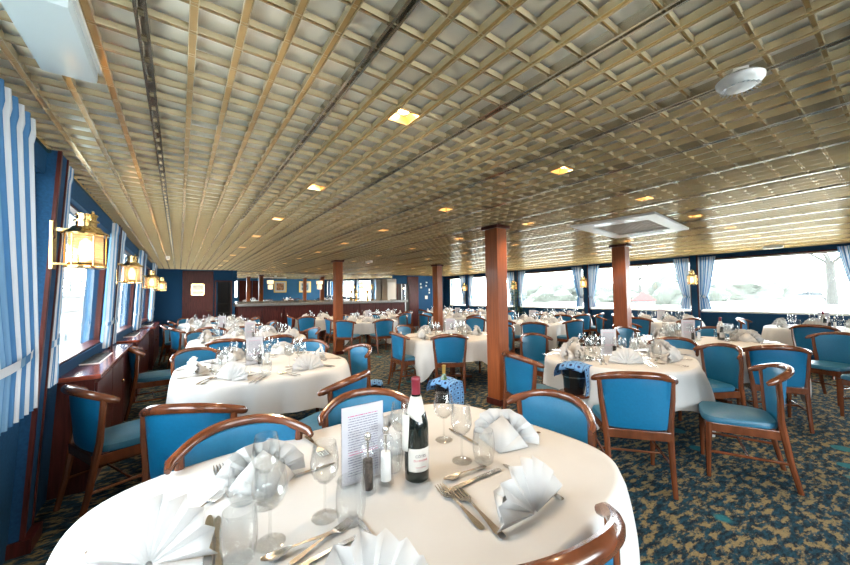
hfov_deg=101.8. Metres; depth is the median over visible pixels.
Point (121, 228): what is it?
wall
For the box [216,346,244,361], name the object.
napkin
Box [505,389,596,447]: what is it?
dining chair
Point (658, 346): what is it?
napkin
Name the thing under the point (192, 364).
napkin
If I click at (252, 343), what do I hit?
menu stand
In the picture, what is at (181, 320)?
dining chair
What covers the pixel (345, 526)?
fork
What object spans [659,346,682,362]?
napkin
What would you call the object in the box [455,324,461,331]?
napkin
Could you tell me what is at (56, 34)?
ceiling panel
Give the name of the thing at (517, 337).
dining chair
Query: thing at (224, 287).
door
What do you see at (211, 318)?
napkin
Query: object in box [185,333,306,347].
tablecloth
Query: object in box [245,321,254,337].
menu stand
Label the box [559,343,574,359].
napkin
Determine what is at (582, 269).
window
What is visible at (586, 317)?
dining chair
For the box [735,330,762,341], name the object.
napkin
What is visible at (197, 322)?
napkin
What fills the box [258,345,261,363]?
pepper mill
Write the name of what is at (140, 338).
base cabinet
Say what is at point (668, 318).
napkin
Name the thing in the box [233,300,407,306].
countertop
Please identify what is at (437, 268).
wall pillar
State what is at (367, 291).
tap
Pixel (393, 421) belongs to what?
napkin
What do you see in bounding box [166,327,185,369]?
dining chair
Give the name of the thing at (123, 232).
curtain
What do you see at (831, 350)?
dining chair
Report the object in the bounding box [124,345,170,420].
dining chair
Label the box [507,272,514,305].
curtain
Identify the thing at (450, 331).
napkin
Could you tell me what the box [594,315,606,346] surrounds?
dining chair
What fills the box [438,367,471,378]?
dining table
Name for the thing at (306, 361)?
napkin
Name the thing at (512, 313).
dining chair
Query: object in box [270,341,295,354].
napkin
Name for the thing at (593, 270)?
curtain
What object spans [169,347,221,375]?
dining chair
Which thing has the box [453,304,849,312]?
road
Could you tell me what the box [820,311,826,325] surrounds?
wine bottle
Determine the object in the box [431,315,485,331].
tablecloth
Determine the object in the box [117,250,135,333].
window
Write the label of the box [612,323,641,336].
dining chair
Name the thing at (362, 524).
table knife
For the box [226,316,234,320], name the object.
napkin
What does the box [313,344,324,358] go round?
napkin
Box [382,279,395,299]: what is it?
bar cabinet
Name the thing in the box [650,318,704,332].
tablecloth
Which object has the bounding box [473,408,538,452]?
napkin
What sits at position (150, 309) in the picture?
curtain
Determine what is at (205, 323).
napkin
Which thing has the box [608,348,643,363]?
napkin
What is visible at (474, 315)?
dining chair
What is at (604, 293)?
bush
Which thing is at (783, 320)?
napkin
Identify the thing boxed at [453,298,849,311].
grass
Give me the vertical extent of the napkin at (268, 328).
0.167 m
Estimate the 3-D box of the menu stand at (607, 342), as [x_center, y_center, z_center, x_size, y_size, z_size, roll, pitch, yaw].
[2.096,0.681,3.962,0.178,0.291,0.075,-1,-2,2]
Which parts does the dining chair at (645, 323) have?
backrest, rail, leg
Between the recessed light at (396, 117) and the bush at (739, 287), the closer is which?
the recessed light at (396, 117)
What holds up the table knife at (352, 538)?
on the tablecloth at (311, 504)
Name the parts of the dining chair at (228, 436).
leg, backrest, leg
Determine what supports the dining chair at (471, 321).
on the floor
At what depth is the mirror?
13.28 m
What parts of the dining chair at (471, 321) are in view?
rail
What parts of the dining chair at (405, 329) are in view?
backrest, rail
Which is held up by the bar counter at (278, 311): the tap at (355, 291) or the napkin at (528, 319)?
the tap at (355, 291)
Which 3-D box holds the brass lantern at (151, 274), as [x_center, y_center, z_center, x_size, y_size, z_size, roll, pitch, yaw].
[-5.258,-0.064,6.616,0.229,0.385,0.268,-2,-2,24]
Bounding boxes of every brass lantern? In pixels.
[48,211,109,269]
[116,254,143,283]
[142,269,158,288]
[154,277,166,291]
[579,276,586,287]
[687,270,697,284]
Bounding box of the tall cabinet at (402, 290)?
[396,284,409,310]
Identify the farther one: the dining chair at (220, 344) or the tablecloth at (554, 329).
the tablecloth at (554, 329)
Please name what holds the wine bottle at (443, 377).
in the wine cooler at (451, 390)
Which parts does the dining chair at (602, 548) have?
backrest, leg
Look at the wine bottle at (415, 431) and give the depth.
1.31 m
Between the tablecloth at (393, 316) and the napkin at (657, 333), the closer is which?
the napkin at (657, 333)
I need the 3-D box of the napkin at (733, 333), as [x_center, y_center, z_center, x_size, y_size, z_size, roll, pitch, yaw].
[4.578,0.752,5.003,0.171,0.155,0.322,1,-3,-36]
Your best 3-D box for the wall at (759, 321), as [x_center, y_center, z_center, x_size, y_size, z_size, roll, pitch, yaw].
[5.859,0.563,10.627,0.140,2.480,17.450,1,-3,-35]
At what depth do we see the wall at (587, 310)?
11.18 m
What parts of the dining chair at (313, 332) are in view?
rail, backrest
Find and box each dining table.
[319,330,332,339]
[366,334,379,345]
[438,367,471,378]
[716,399,731,403]
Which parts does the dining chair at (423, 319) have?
backrest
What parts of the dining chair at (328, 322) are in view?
backrest, leg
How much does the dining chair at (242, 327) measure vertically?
0.889 m
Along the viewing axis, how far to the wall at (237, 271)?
13.41 m
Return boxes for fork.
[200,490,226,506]
[213,463,233,496]
[289,518,353,564]
[304,436,330,456]
[435,483,484,529]
[450,484,505,538]
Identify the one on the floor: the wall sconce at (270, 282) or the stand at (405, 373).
the stand at (405, 373)
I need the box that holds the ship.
[59,278,121,344]
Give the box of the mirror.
[235,272,392,315]
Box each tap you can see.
[354,289,359,300]
[365,289,371,300]
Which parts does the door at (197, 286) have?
lit pane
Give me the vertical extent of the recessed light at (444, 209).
0.045 m
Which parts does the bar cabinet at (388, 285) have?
panel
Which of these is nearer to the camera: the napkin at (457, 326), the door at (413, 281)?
the napkin at (457, 326)
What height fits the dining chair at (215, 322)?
0.889 m
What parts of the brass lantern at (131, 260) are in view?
bulb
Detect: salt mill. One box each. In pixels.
[265,344,268,362]
[381,426,390,481]
[697,326,700,339]
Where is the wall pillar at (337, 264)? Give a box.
[331,260,344,354]
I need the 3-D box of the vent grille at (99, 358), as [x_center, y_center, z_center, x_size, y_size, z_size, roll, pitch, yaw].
[-3.274,0.753,3.432,0.170,0.006,0.750,1,-3,-35]
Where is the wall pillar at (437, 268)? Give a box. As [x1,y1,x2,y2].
[431,264,443,330]
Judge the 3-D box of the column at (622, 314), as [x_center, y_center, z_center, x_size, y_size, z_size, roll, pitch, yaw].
[3.818,0.462,6.684,0.250,2.388,0.320,1,-3,-35]
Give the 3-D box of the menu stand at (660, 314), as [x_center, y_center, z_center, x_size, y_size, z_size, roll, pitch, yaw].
[5.923,0.803,8.680,0.178,0.291,0.075,-1,-2,16]
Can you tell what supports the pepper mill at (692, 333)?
on the tablecloth at (638, 342)
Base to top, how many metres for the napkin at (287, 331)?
0.163 m
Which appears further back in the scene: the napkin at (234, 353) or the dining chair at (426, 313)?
the dining chair at (426, 313)
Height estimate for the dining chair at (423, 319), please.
0.889 m
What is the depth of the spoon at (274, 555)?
0.95 m
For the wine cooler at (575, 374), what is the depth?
3.30 m
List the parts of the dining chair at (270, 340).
rail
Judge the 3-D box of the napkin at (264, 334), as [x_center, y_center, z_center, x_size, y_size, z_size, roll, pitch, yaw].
[-2.609,0.874,5.645,0.330,0.158,0.170,1,-3,-37]
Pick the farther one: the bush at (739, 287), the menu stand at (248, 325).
the bush at (739, 287)
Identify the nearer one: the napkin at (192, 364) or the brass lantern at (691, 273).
the napkin at (192, 364)
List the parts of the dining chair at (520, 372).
leg, seat frame, backrest, rail, leg, seat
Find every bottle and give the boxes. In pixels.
[402,376,428,483]
[440,365,447,379]
[717,317,724,339]
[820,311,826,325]
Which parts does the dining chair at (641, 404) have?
leg, seat, seat frame, rail, backrest, leg, leg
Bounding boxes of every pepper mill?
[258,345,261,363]
[360,432,372,490]
[690,326,695,340]
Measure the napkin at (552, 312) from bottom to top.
0.150 m
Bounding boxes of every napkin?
[83,493,217,564]
[184,356,207,373]
[186,324,194,331]
[193,319,201,324]
[198,329,213,339]
[200,321,210,327]
[200,333,210,342]
[205,316,215,320]
[213,438,304,497]
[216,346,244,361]
[216,361,248,380]
[220,334,234,338]
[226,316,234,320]
[226,320,236,325]
[227,327,244,335]
[232,323,244,327]
[235,317,243,322]
[258,331,273,337]
[259,325,276,332]
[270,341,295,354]
[283,326,290,333]
[289,328,299,336]
[292,353,323,371]
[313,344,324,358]
[319,314,329,318]
[325,527,427,564]
[347,316,355,321]
[362,316,372,321]
[383,411,406,454]
[417,325,430,333]
[417,329,428,338]
[443,329,458,333]
[452,313,461,317]
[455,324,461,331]
[460,323,471,331]
[471,325,482,334]
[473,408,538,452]
[494,455,561,532]
[519,314,527,319]
[523,317,535,322]
[540,314,550,319]
[548,310,556,314]
[548,316,558,322]
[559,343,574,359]
[566,310,574,314]
[566,337,582,349]
[569,342,586,358]
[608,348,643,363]
[641,314,651,319]
[649,339,671,353]
[650,328,665,338]
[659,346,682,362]
[660,327,669,336]
[662,316,677,321]
[666,327,681,336]
[728,329,745,338]
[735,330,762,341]
[772,318,788,325]
[776,319,788,327]
[802,317,817,323]
[806,321,824,324]
[845,319,849,326]
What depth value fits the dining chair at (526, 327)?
7.17 m
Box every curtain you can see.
[0,78,38,435]
[48,166,73,387]
[100,223,119,348]
[113,230,125,343]
[132,250,143,329]
[139,253,146,327]
[147,263,155,321]
[152,265,157,320]
[459,276,465,304]
[468,275,473,304]
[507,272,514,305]
[518,271,524,305]
[571,267,582,306]
[588,265,598,307]
[673,258,690,309]
[698,256,715,309]
[837,245,849,283]
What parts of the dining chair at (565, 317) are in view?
rail, backrest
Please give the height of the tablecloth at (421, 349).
0.642 m
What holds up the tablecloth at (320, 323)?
on the dining table at (323, 331)
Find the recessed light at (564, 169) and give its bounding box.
[551,166,572,173]
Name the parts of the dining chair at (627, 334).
backrest, rail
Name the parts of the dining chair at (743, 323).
backrest, rail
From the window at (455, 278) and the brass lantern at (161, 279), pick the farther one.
the window at (455, 278)
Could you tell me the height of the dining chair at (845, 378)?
0.889 m
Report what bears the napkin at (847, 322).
on the tablecloth at (771, 333)
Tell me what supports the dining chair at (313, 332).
on the floor
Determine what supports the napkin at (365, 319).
on the tablecloth at (360, 327)
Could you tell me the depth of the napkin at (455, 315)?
10.73 m
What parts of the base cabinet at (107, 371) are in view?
door, door, door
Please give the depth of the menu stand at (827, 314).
6.40 m
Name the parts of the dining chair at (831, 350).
leg, rail, seat frame, seat, backrest, leg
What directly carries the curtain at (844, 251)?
hanging from the wall at (759, 321)
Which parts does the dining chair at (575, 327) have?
leg, seat, seat frame, rail, backrest, leg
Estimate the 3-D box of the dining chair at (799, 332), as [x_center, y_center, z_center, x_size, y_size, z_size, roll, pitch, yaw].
[6.702,1.147,5.924,0.585,0.889,0.601,1,-3,-35]
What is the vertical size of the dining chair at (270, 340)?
0.889 m
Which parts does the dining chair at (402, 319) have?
backrest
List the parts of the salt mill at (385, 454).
knob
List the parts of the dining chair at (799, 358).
leg, seat frame, rail, backrest, leg, leg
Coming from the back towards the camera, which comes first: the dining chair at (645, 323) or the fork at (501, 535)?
the dining chair at (645, 323)
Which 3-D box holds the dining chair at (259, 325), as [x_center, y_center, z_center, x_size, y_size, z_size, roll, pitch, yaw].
[-3.891,1.359,7.694,0.585,0.889,0.601,-2,-3,35]
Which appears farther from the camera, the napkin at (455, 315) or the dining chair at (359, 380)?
the napkin at (455, 315)
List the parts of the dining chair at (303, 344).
backrest, rail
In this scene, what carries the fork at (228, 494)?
on the tablecloth at (311, 504)
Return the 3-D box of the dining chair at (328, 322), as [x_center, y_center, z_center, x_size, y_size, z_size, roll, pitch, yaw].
[-2.556,1.417,9.751,0.585,0.889,0.601,0,-2,-30]
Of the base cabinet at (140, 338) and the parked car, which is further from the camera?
the parked car
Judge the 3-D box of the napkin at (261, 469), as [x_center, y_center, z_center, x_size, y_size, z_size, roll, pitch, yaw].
[-0.602,0.684,1.285,0.324,0.157,0.175,0,-2,-29]
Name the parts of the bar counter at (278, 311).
door, door, door, door, door, door, door, door, door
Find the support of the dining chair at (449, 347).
on the floor
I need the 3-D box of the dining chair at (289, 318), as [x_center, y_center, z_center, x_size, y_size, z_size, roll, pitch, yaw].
[-4.121,1.485,11.003,0.585,0.889,0.601,1,-3,-35]
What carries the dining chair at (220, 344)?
on the floor
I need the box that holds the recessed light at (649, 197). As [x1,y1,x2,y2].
[636,196,652,200]
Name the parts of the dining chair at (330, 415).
leg, backrest, leg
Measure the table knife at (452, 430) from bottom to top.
0.005 m
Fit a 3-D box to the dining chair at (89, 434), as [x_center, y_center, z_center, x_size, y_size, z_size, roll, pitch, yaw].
[-2.264,1.145,2.538,0.601,0.889,0.585,-2,-2,30]
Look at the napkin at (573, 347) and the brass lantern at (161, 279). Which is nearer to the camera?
the napkin at (573, 347)
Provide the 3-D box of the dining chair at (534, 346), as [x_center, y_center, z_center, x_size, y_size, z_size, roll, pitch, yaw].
[1.663,1.177,4.868,0.601,0.889,0.585,0,-2,-25]
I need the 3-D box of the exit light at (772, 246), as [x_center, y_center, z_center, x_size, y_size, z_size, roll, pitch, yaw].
[7.168,-0.729,7.113,0.070,0.064,0.300,1,-3,-35]
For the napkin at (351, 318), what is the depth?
9.56 m
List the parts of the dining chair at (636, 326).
rail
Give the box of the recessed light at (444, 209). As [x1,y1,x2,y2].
[439,208,451,211]
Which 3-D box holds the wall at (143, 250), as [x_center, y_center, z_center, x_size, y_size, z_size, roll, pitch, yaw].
[-5.474,0.586,6.517,0.268,2.385,0.200,1,-3,-35]
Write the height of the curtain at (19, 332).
1.525 m
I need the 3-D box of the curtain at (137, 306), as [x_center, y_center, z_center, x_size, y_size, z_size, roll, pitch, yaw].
[-5.281,0.142,6.363,0.145,1.455,0.334,1,-3,-35]
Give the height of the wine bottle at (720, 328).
0.332 m
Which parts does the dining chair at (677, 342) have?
rail, leg, backrest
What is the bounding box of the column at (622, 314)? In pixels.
[609,243,631,327]
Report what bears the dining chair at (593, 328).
on the floor
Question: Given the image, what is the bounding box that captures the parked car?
[782,291,825,302]
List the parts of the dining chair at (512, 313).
backrest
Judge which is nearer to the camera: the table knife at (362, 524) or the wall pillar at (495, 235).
the table knife at (362, 524)
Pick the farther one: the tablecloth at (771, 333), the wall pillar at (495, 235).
the tablecloth at (771, 333)
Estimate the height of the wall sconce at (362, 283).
0.328 m
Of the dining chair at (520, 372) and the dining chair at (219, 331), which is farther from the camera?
the dining chair at (219, 331)
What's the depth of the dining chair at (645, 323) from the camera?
8.01 m
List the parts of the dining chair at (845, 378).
leg, seat, seat frame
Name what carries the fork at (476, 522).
on the tablecloth at (311, 504)
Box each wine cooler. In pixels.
[371,379,383,387]
[426,376,463,404]
[554,361,592,396]
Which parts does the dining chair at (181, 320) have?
backrest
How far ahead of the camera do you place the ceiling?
1.51 m
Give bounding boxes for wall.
[0,140,153,564]
[5,150,69,560]
[99,225,122,347]
[131,250,144,330]
[147,263,156,321]
[153,269,236,346]
[235,271,363,318]
[392,275,444,326]
[444,243,849,359]
[465,274,469,308]
[514,270,519,319]
[582,264,590,338]
[689,255,701,319]
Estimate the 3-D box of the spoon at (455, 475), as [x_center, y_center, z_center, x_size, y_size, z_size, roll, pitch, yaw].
[0.161,0.746,1.360,0.206,0.015,0.035,0,-2,-31]
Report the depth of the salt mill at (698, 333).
4.99 m
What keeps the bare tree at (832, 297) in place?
on the grass
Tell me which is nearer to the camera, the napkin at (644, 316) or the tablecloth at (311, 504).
the tablecloth at (311, 504)
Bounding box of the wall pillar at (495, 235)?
[481,224,509,406]
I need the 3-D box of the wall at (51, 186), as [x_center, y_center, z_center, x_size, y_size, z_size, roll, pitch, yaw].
[-2.396,0.379,2.097,0.263,2.385,0.200,1,-3,-35]
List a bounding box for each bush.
[523,279,576,301]
[576,283,637,302]
[642,274,707,304]
[708,282,730,301]
[712,276,812,299]
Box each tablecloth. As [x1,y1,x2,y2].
[46,404,639,564]
[166,351,350,416]
[173,326,232,353]
[177,321,246,329]
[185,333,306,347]
[295,317,332,333]
[345,319,397,344]
[358,314,398,322]
[405,330,486,382]
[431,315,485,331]
[513,319,565,350]
[543,346,715,436]
[550,315,593,335]
[629,335,811,402]
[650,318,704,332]
[761,324,849,345]
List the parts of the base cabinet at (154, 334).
door, door, door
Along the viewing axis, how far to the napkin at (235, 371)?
2.97 m
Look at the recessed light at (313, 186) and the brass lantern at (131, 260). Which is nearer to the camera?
the recessed light at (313, 186)
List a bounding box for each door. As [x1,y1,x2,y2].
[182,271,212,321]
[214,280,231,316]
[407,276,418,325]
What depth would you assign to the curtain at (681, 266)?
9.01 m
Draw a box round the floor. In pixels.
[2,326,849,564]
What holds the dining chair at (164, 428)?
on the floor
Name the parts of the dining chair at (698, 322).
rail, backrest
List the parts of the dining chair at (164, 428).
leg, backrest, rail, leg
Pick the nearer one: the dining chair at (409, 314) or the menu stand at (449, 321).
the menu stand at (449, 321)
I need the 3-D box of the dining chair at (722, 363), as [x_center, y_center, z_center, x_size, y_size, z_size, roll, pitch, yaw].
[3.072,1.117,3.759,0.585,0.889,0.601,-1,-2,-1]
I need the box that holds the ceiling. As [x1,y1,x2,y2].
[0,0,849,274]
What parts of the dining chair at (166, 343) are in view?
leg, backrest, rail, leg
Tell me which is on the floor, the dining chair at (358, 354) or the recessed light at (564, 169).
the dining chair at (358, 354)
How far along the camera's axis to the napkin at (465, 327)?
6.68 m
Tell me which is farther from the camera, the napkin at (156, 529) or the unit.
the unit
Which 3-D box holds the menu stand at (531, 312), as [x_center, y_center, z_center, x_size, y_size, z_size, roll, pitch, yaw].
[2.761,0.855,8.888,0.178,0.291,0.075,-1,-2,-1]
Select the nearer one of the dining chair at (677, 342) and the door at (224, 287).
the dining chair at (677, 342)
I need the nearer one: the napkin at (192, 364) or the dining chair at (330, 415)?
the dining chair at (330, 415)
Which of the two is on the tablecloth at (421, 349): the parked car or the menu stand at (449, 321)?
the menu stand at (449, 321)
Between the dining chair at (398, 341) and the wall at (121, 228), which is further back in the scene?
the dining chair at (398, 341)
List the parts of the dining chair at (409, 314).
backrest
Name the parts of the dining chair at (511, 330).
backrest, leg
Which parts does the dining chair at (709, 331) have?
rail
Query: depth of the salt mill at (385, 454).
1.30 m
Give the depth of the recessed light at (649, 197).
3.46 m
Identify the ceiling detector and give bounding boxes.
[715,65,766,97]
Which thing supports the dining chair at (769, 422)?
on the floor
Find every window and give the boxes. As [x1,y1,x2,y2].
[59,204,107,364]
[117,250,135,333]
[142,266,149,322]
[450,278,465,305]
[469,276,512,306]
[519,269,583,308]
[590,263,690,311]
[701,250,849,315]
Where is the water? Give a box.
[59,322,119,353]
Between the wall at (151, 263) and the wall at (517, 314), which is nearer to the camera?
the wall at (151, 263)
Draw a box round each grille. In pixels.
[79,352,112,364]
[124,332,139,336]
[597,220,666,233]
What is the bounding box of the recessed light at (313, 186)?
[308,184,324,190]
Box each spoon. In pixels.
[260,530,336,561]
[443,465,486,479]
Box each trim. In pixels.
[0,0,849,275]
[35,133,151,262]
[447,249,837,278]
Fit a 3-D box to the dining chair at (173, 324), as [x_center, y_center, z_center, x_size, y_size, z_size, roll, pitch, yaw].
[-6.583,1.456,9.286,0.585,0.889,0.601,1,-3,-41]
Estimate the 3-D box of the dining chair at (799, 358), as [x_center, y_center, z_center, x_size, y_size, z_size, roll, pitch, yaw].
[3.871,1.109,3.855,0.601,0.889,0.585,-2,-2,27]
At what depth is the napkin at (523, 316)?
9.52 m
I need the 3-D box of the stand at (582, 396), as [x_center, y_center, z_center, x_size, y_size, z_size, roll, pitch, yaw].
[1.496,1.315,3.374,0.324,0.487,0.336,1,-3,-35]
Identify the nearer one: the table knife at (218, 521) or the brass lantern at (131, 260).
the table knife at (218, 521)
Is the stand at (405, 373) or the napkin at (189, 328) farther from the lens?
the napkin at (189, 328)
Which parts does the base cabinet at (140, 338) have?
door, door, door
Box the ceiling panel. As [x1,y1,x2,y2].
[0,0,101,83]
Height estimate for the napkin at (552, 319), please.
0.158 m
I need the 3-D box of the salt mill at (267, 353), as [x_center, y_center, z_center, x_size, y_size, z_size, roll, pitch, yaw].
[-1.687,0.763,3.691,0.063,0.214,0.063,1,-3,-35]
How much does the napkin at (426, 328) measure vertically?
0.157 m
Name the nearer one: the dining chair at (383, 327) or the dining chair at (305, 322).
the dining chair at (383, 327)
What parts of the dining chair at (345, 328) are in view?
leg, backrest, rail, seat frame, leg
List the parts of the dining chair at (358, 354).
leg, rail, backrest, leg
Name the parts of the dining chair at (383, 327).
leg, seat frame, rail, backrest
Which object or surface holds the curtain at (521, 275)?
hanging from the wall at (759, 321)
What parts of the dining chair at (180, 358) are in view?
leg, rail, backrest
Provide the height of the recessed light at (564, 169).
0.045 m
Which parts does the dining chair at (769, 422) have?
leg, leg, seat, seat frame, rail, leg, backrest, leg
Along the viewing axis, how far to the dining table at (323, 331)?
11.52 m
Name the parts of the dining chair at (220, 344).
rail, backrest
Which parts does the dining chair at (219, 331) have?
rail, backrest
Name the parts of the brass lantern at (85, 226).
bulb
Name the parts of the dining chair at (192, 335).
backrest, rail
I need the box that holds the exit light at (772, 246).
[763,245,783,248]
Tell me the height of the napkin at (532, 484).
0.162 m
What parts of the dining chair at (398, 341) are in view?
leg, backrest, rail, leg, seat frame, seat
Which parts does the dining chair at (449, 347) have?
leg, rail, seat frame, backrest, leg, leg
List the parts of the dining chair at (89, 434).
leg, backrest, rail, leg, seat frame, seat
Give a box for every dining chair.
[53,384,141,519]
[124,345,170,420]
[139,403,247,482]
[158,324,173,364]
[164,414,313,474]
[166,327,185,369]
[167,321,177,354]
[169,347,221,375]
[177,318,194,326]
[184,330,216,346]
[194,327,226,336]
[205,338,245,354]
[210,320,226,325]
[226,326,258,333]
[247,317,260,323]
[255,324,264,329]
[263,334,293,352]
[266,320,277,327]
[280,339,329,414]
[286,316,306,337]
[296,316,315,332]
[300,369,370,430]
[303,327,320,338]
[316,343,371,412]
[317,387,409,428]
[324,317,346,347]
[331,314,350,341]
[334,320,360,354]
[363,314,380,342]
[369,319,393,354]
[388,331,428,389]
[394,325,415,369]
[396,314,407,324]
[398,312,411,325]
[417,309,426,329]
[419,314,432,330]
[422,312,432,324]
[430,334,468,392]
[464,317,486,331]
[466,314,480,317]
[479,324,514,372]
[502,351,558,412]
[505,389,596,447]
[508,310,514,319]
[508,320,520,348]
[518,502,625,564]
[520,322,548,352]
[520,333,552,384]
[553,314,573,320]
[557,319,584,348]
[573,314,592,344]
[581,313,603,343]
[591,371,678,499]
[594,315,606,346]
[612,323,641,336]
[615,326,640,347]
[632,317,653,336]
[647,336,698,420]
[676,318,701,327]
[692,343,746,405]
[695,326,731,337]
[698,363,804,495]
[736,318,751,329]
[736,345,814,433]
[789,324,840,379]
[794,332,849,405]
[837,374,849,416]
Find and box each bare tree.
[630,265,652,294]
[808,253,840,303]
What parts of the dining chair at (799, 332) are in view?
leg, backrest, rail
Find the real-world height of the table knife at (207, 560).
0.005 m
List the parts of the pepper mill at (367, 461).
knob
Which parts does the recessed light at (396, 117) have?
bulb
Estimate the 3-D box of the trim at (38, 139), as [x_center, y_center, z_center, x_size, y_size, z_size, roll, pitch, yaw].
[-3.150,-0.747,3.320,0.031,0.020,15.801,1,-3,-35]
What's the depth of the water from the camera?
21.51 m
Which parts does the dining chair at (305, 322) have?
rail, backrest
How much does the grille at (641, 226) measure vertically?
0.019 m
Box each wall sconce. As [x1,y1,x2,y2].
[268,280,273,288]
[360,281,364,288]
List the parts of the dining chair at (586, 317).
rail, backrest, leg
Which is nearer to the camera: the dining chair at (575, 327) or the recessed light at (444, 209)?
the recessed light at (444, 209)
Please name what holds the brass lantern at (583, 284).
attached to the wall at (587, 310)
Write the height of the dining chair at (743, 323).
0.889 m
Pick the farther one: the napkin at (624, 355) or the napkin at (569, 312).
the napkin at (569, 312)
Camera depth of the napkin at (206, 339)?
5.51 m
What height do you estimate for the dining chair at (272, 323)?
0.889 m
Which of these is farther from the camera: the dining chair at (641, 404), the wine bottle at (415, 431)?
the dining chair at (641, 404)
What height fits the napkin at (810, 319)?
0.162 m
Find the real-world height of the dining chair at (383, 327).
0.889 m
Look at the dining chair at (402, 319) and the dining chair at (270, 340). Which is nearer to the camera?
the dining chair at (270, 340)
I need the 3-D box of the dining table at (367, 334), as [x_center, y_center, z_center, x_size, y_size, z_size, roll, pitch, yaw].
[-1.651,1.482,10.057,1.612,0.738,1.612,1,-3,-35]
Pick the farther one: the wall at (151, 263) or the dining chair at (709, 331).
the wall at (151, 263)
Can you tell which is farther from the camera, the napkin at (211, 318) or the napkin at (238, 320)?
the napkin at (211, 318)
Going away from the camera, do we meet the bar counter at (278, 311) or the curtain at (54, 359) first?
the curtain at (54, 359)
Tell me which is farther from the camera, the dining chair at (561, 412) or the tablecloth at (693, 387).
the tablecloth at (693, 387)
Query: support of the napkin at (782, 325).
on the tablecloth at (771, 333)
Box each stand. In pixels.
[218,316,225,327]
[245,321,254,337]
[246,336,262,364]
[341,400,382,486]
[365,310,370,316]
[391,362,406,379]
[445,318,454,329]
[529,310,535,319]
[559,388,589,398]
[600,329,616,354]
[657,309,664,319]
[681,320,695,338]
[818,312,829,325]
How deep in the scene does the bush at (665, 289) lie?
45.21 m
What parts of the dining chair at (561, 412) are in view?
leg, backrest, leg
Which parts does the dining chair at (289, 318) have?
backrest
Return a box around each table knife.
[203,515,212,564]
[214,516,222,564]
[292,462,334,477]
[300,534,356,564]
[357,518,371,533]
[445,468,500,492]
[449,428,478,444]
[503,464,563,499]
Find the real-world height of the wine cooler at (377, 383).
0.246 m
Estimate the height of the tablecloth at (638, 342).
0.646 m
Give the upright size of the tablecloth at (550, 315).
0.634 m
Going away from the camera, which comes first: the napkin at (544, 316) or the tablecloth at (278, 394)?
the tablecloth at (278, 394)
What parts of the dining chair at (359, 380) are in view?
seat, leg, rail, backrest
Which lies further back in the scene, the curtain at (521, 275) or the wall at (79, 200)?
the curtain at (521, 275)
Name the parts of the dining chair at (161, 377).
leg, backrest, rail, seat frame, seat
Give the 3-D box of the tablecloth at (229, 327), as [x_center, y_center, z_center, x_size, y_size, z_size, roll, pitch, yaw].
[-4.730,1.393,8.070,1.872,0.633,1.836,1,-3,-35]
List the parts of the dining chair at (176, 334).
leg, backrest, rail, leg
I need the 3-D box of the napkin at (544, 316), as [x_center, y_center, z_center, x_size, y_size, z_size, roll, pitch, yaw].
[3.220,0.924,9.245,0.341,0.163,0.176,-2,-3,36]
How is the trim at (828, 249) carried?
attached to the wall at (693, 260)
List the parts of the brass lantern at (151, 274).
bulb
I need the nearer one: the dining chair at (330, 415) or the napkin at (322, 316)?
the dining chair at (330, 415)
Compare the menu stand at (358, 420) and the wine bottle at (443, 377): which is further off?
the wine bottle at (443, 377)
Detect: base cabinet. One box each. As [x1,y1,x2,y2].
[46,343,132,499]
[116,329,149,401]
[139,321,159,369]
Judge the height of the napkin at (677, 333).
0.158 m
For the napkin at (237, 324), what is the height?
0.151 m
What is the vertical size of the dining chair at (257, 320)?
0.889 m
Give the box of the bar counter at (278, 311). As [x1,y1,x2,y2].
[233,300,407,336]
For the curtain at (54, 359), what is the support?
hanging from the wall at (79, 200)
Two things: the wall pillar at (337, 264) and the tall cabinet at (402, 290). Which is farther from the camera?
the tall cabinet at (402, 290)
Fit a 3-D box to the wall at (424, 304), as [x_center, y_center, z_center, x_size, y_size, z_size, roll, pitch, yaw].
[-0.136,0.883,16.736,3.400,2.500,0.330,1,-3,-35]
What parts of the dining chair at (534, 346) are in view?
leg, backrest, rail, seat, leg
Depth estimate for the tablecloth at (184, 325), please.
9.17 m
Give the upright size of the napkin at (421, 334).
0.152 m
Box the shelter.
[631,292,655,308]
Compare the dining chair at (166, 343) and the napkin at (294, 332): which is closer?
the napkin at (294, 332)
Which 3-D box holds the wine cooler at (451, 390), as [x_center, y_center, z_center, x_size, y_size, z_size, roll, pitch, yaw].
[0.174,0.964,3.063,0.268,0.246,0.231,-3,-3,39]
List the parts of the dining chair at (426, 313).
backrest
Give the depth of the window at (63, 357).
4.12 m
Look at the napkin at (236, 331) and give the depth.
6.49 m
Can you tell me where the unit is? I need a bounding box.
[570,211,688,238]
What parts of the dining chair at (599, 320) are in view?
backrest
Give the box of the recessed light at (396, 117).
[389,108,418,124]
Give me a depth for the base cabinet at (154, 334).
7.32 m
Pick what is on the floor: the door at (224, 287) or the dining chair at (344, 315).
the dining chair at (344, 315)
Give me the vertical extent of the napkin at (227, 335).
0.153 m
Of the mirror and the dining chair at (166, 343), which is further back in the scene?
the mirror
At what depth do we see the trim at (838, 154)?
2.34 m
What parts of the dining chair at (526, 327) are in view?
backrest, rail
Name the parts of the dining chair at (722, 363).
leg, rail, backrest, seat, seat frame, leg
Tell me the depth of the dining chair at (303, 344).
4.70 m

